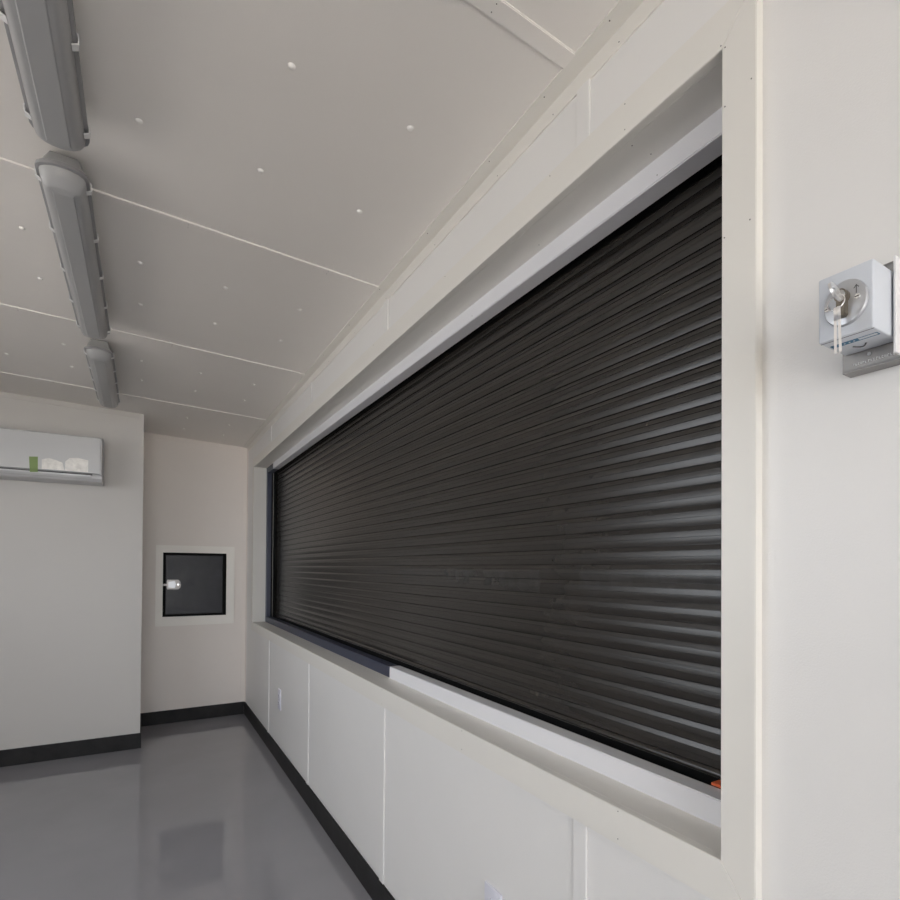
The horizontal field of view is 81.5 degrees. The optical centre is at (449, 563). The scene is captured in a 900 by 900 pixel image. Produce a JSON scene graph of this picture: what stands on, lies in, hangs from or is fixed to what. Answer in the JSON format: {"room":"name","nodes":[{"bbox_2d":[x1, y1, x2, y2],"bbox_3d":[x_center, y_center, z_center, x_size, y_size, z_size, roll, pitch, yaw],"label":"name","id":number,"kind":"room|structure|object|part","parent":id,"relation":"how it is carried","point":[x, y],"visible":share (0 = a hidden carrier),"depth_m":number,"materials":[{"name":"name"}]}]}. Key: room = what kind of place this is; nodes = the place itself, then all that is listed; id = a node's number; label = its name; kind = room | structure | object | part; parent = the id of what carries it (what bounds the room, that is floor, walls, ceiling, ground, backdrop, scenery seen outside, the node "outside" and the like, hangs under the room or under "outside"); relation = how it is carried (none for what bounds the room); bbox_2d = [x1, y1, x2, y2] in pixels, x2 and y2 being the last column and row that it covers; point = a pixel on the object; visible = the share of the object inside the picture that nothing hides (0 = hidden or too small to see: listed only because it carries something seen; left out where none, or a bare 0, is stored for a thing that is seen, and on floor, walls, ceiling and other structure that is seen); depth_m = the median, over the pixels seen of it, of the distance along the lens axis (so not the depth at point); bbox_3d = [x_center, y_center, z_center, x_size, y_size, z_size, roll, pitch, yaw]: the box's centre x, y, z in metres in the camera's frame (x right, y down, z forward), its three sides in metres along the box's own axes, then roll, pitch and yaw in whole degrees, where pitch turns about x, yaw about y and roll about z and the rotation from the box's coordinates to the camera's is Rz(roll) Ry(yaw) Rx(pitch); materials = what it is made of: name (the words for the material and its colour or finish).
{"room":"kiosk interior","nodes":[
{"label":"kiosk interior","id":0,"kind":"room"},
{"bbox_2d":[0,397,136,749],"bbox_3d":[-2.768,0.070,3.101,1.616,2.164,0.504,1,-1,-30],"label":"wall partition","id":1,"kind":"structure","parent":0,"point":[67,637],"depth_m":3.11,"materials":[{"name":"paint"}]},
{"bbox_2d":[0,428,103,485],"bbox_3d":[-2.429,-0.608,2.917,0.826,0.265,0.201,1,-1,-29],"label":"air conditioner","id":2,"kind":"object","parent":1,"relation":"attached to","point":[25,455],"visible":1,"depth_m":2.92,"materials":[{"name":"grey plastic"}]},
{"bbox_2d":[0,391,136,417],"bbox_3d":[-2.660,-0.968,2.906,1.582,0.090,0.002,1,-1,-29],"label":"trim","id":3,"kind":"structure","parent":1,"relation":"attached to","point":[2,394],"depth_m":3.11,"materials":[{"name":"paint"}]},
{"bbox_2d":[0,714,140,766],"bbox_3d":[-2.768,1.105,3.087,1.624,0.094,0.504,1,-1,-30],"label":"baseboard","id":4,"kind":"structure","parent":1,"relation":"attached to","point":[40,753],"depth_m":3.10,"materials":[{"name":"black plastic"}]},
{"bbox_2d":[133,413,143,733],"bbox_3d":[-1.966,0.060,3.299,0.036,2.010,0.036,1,-1,-30],"label":"trim","id":5,"kind":"structure","parent":1,"relation":"attached to","point":[140,417],"depth_m":3.28,"materials":[{"name":"paint"}]},
{"bbox_2d":[0,714,371,899],"bbox_3d":[-0.867,1.202,0.719,2.700,0.120,6.729,1,-1,-30],"label":"floor","id":6,"kind":"structure","parent":0,"point":[203,810],"depth_m":2.29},
{"bbox_2d":[140,436,244,712],"bbox_3d":[-2.506,0.068,3.606,2.580,2.180,0.100,1,-1,-30],"label":"wall","id":7,"kind":"structure","parent":0,"point":[193,493],"depth_m":3.88,"materials":[{"name":"paint"}]},
{"bbox_2d":[140,701,243,726],"bbox_3d":[-1.905,1.118,3.892,0.697,0.094,0.008,1,-1,-30],"label":"baseboard","id":8,"kind":"structure","parent":7,"relation":"attached to","point":[219,710],"depth_m":3.88,"materials":[{"name":"black plastic"}]},
{"bbox_2d":[144,432,242,450],"bbox_3d":[-1.904,-0.909,3.906,0.670,0.057,0.002,1,-1,-30],"label":"trim","id":9,"kind":"structure","parent":7,"relation":"attached to","point":[146,434],"depth_m":3.90,"materials":[{"name":"paint"}]},
{"bbox_2d":[155,545,234,626],"bbox_3d":[-1.894,0.163,3.898,0.529,0.588,0.016,1,-1,-30],"label":"access hatch","id":10,"kind":"object","parent":7,"relation":"attached to","point":[193,582],"visible":1,"depth_m":3.89,"materials":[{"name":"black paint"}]},
{"bbox_3d":[-1.903,0.156,3.896,0.384,0.434,0.005,1,-1,-30],"label":"door","id":11,"kind":"part","parent":10,"relation":"part of","materials":[{"name":"black metal"}]},
{"bbox_2d":[240,448,247,701],"bbox_3d":[-1.599,0.086,4.062,0.034,1.978,0.034,1,-1,-30],"label":"trim","id":12,"kind":"structure","parent":7,"relation":"attached to","point":[245,453],"depth_m":4.07,"materials":[{"name":"paint"}]},
{"bbox_2d":[0,0,618,446],"bbox_3d":[-0.843,-1.070,0.745,2.720,0.295,6.729,1,-1,-30],"label":"ceiling","id":13,"kind":"structure","parent":0,"point":[329,134],"depth_m":1.24,"materials":[{"name":"paint"}]},
{"bbox_2d":[0,0,90,150],"bbox_3d":[-0.582,-0.913,0.695,0.110,0.091,0.990,1,-1,-30],"label":"light","id":14,"kind":"object","parent":13,"relation":"attached to","point":[44,41],"visible":1,"depth_m":0.92,"materials":[{"name":"grey plastic"}]},
{"bbox_2d":[34,151,110,338],"bbox_3d":[-1.132,-0.909,1.609,0.110,0.091,0.990,1,-1,-30],"label":"light","id":15,"kind":"object","parent":13,"relation":"attached to","point":[66,190],"visible":1,"depth_m":1.39,"materials":[{"name":"grey plastic"}]},
{"bbox_2d":[84,339,120,407],"bbox_3d":[-1.683,-0.904,2.544,0.110,0.091,0.840,1,-1,-30],"label":"light","id":16,"kind":"object","parent":13,"relation":"attached to","point":[100,358],"visible":1,"depth_m":2.36,"materials":[{"name":"grey plastic"}]},
{"bbox_2d":[0,371,265,420],"bbox_3d":[-2.156,-0.966,2.745,2.287,0.090,0.033,1,-1,-30],"label":"trim","id":17,"kind":"structure","parent":13,"relation":"attached to","point":[4,373],"depth_m":2.97,"materials":[{"name":"paint"}]},
{"bbox_2d":[0,303,304,375],"bbox_3d":[-1.692,-0.970,1.957,2.287,0.090,0.033,1,-1,-30],"label":"trim","id":18,"kind":"structure","parent":13,"relation":"attached to","point":[2,305],"depth_m":2.22,"materials":[{"name":"paint"}]},
{"bbox_2d":[0,157,378,290],"bbox_3d":[-1.229,-0.975,1.169,2.287,0.090,0.033,1,-1,-30],"label":"trim","id":19,"kind":"structure","parent":13,"relation":"attached to","point":[6,163],"depth_m":1.48,"materials":[{"name":"paint"}]},
{"bbox_2d":[466,0,574,68],"bbox_3d":[-0.765,-0.979,0.381,2.287,0.090,0.033,1,-1,-30],"label":"trim","id":20,"kind":"structure","parent":13,"relation":"attached to","point":[502,12],"depth_m":0.91,"materials":[{"name":"paint"}]},
{"bbox_2d":[246,0,899,899],"bbox_3d":[0.149,0.105,1.381,0.260,2.100,6.629,1,-1,-30],"label":"wall","id":21,"kind":"structure","parent":0,"point":[453,825],"depth_m":0.66,"materials":[{"name":"paint"}]},
{"bbox_2d":[251,465,255,626],"bbox_3d":[-1.426,-0.137,3.792,0.015,1.240,0.050,1,-1,-30],"label":"trim","id":22,"kind":"structure","parent":21,"relation":"attached to","point":[254,468],"depth_m":3.77,"materials":[{"name":"beige paint"}]},
{"bbox_2d":[254,467,273,621],"bbox_3d":[-1.349,-0.137,3.810,0.134,1.120,0.004,1,-1,-30],"label":"trim","id":23,"kind":"structure","parent":21,"relation":"attached to","point":[261,473],"depth_m":3.79,"materials":[{"name":"beige paint"}]},
{"bbox_2d":[267,640,269,732],"bbox_3d":[-1.154,0.776,3.320,0.005,0.590,0.033,1,-1,-30],"label":"trim","id":24,"kind":"structure","parent":21,"relation":"attached to","point":[268,640],"depth_m":3.31,"materials":[{"name":"paint"}]},
{"bbox_2d":[270,426,271,442],"bbox_3d":[-1.143,-0.818,3.335,0.005,0.118,0.033,1,-1,-30],"label":"trim","id":25,"kind":"structure","parent":21,"relation":"attached to","point":[270,426],"depth_m":3.33,"materials":[{"name":"paint"}]},
{"bbox_2d":[278,688,280,710],"bbox_3d":[-0.996,0.792,3.047,0.009,0.119,0.058,1,-1,-30],"label":"wall outlet","id":26,"kind":"object","parent":21,"relation":"attached to","point":[279,690],"visible":1,"depth_m":3.03,"materials":[{"name":"white plastic"}]},
{"bbox_2d":[306,663,309,784],"bbox_3d":[-0.690,0.771,2.532,0.005,0.590,0.033,1,-1,-30],"label":"trim","id":27,"kind":"structure","parent":21,"relation":"attached to","point":[307,695],"depth_m":2.52,"materials":[{"name":"paint"}]},
{"bbox_2d":[309,382,311,404],"bbox_3d":[-0.679,-0.823,2.547,0.005,0.118,0.033,1,-1,-30],"label":"trim","id":28,"kind":"structure","parent":21,"relation":"attached to","point":[310,384],"depth_m":2.54,"materials":[{"name":"paint"}]},
{"bbox_2d":[244,702,394,899],"bbox_3d":[0.055,1.107,1.257,0.008,0.094,6.521,1,-1,-30],"label":"baseboard","id":29,"kind":"structure","parent":21,"relation":"attached to","point":[367,877],"depth_m":2.23,"materials":[{"name":"black plastic"}]},
{"bbox_2d":[379,706,384,883],"bbox_3d":[-0.226,0.767,1.744,0.005,0.590,0.033,1,-1,-30],"label":"trim","id":30,"kind":"structure","parent":21,"relation":"attached to","point":[382,709],"depth_m":1.74,"materials":[{"name":"paint"}]},
{"bbox_2d":[383,299,388,333],"bbox_3d":[-0.215,-0.827,1.759,0.005,0.118,0.033,1,-1,-30],"label":"trim","id":31,"kind":"structure","parent":21,"relation":"attached to","point":[386,303],"depth_m":1.75,"materials":[{"name":"paint"}]},
{"bbox_2d":[243,0,663,451],"bbox_3d":[0.054,-0.905,1.272,0.035,0.037,6.529,1,-1,-30],"label":"trim","id":32,"kind":"structure","parent":21,"relation":"attached to","point":[625,18],"depth_m":1.17,"materials":[{"name":"beige paint"}]},
{"bbox_2d":[255,622,720,853],"bbox_3d":[-0.456,0.417,2.279,0.134,0.004,3.544,1,-1,-30],"label":"trim","id":33,"kind":"structure","parent":21,"relation":"attached to","point":[694,828],"depth_m":1.06,"materials":[{"name":"beige paint"}]},
{"bbox_2d":[257,60,721,467],"bbox_3d":[-0.448,-0.707,2.290,0.134,0.005,3.544,1,-1,-30],"label":"trim","id":34,"kind":"structure","parent":21,"relation":"attached to","point":[703,99],"depth_m":1.08,"materials":[{"name":"beige paint"}]},
{"bbox_2d":[484,881,501,899],"bbox_3d":[0.098,0.798,1.189,0.009,0.118,0.064,1,-1,-30],"label":"wall outlet","id":35,"kind":"object","parent":21,"relation":"attached to","point":[491,893],"visible":1,"depth_m":1.19,"materials":[{"name":"white plastic"}]},
{"bbox_2d":[265,107,721,827],"bbox_3d":[-0.431,-0.145,2.296,0.041,1.120,3.536,1,-1,-30],"label":"window","id":36,"kind":"structure","parent":21,"relation":"in","point":[702,145],"depth_m":1.15,"materials":[{"name":"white metal"}]},
{"bbox_3d":[-0.430,-0.145,2.297,0.038,1.120,3.536,1,-1,-30],"label":"frame","id":37,"kind":"part","parent":36,"relation":"part of","materials":[{"name":"white metal"}]},
{"bbox_2d":[273,154,721,788],"bbox_3d":[-0.399,-0.170,2.328,0.043,1.164,3.555,1,-1,-30],"label":"roller shutter","id":38,"kind":"object","parent":36,"relation":"attached to","point":[528,521],"visible":0.62,"depth_m":1.21,"materials":[{"name":"black metal"}]},
{"bbox_3d":[-1.277,-0.138,3.831,0.030,1.114,0.032,1,-1,-30],"label":"guide rail","id":39,"kind":"part","parent":38,"relation":"part of","materials":[{"name":"black metal"}]},
{"bbox_2d":[251,622,741,899],"bbox_3d":[-0.521,0.445,2.242,0.016,0.061,3.632,1,-1,-30],"label":"trim","id":40,"kind":"structure","parent":21,"relation":"attached to","point":[697,866],"depth_m":0.98,"materials":[{"name":"beige paint"}]},
{"bbox_2d":[253,0,743,466],"bbox_3d":[-0.513,-0.736,2.253,0.016,0.060,3.632,1,-1,-30],"label":"trim","id":41,"kind":"structure","parent":21,"relation":"attached to","point":[702,51],"depth_m":0.99,"materials":[{"name":"beige paint"}]},
{"bbox_2d":[573,819,587,899],"bbox_3d":[0.238,0.763,0.956,0.005,0.590,0.033,1,-1,-30],"label":"trim","id":42,"kind":"structure","parent":21,"relation":"attached to","point":[580,831],"depth_m":0.95,"materials":[{"name":"paint"}]},
{"bbox_2d":[576,78,590,147],"bbox_3d":[0.248,-0.831,0.971,0.005,0.118,0.033,1,-1,-30],"label":"trim","id":43,"kind":"structure","parent":21,"relation":"attached to","point":[583,107],"depth_m":0.97,"materials":[{"name":"paint"}]},
{"bbox_2d":[721,0,762,899],"bbox_3d":[0.392,-0.153,0.703,0.016,1.240,0.047,1,-1,-30],"label":"trim","id":44,"kind":"structure","parent":21,"relation":"attached to","point":[742,51],"depth_m":0.69,"materials":[{"name":"beige paint"}]},
{"bbox_2d":[819,255,899,377],"bbox_3d":[0.435,-0.267,0.553,0.094,0.106,0.057,1,-1,-30],"label":"switch","id":45,"kind":"object","parent":21,"relation":"attached to","point":[870,311],"visible":0.95,"depth_m":0.54,"materials":[{"name":"grey plastic"}]},
{"bbox_2d":[827,282,844,353],"bbox_3d":[0.390,-0.248,0.525,0.022,0.074,0.016,1,-1,-30],"label":"keys","id":46,"kind":"object","parent":45,"relation":"hanging from","point":[835,291],"visible":1,"depth_m":0.52,"materials":[{"name":"silver metal"}]}
]}

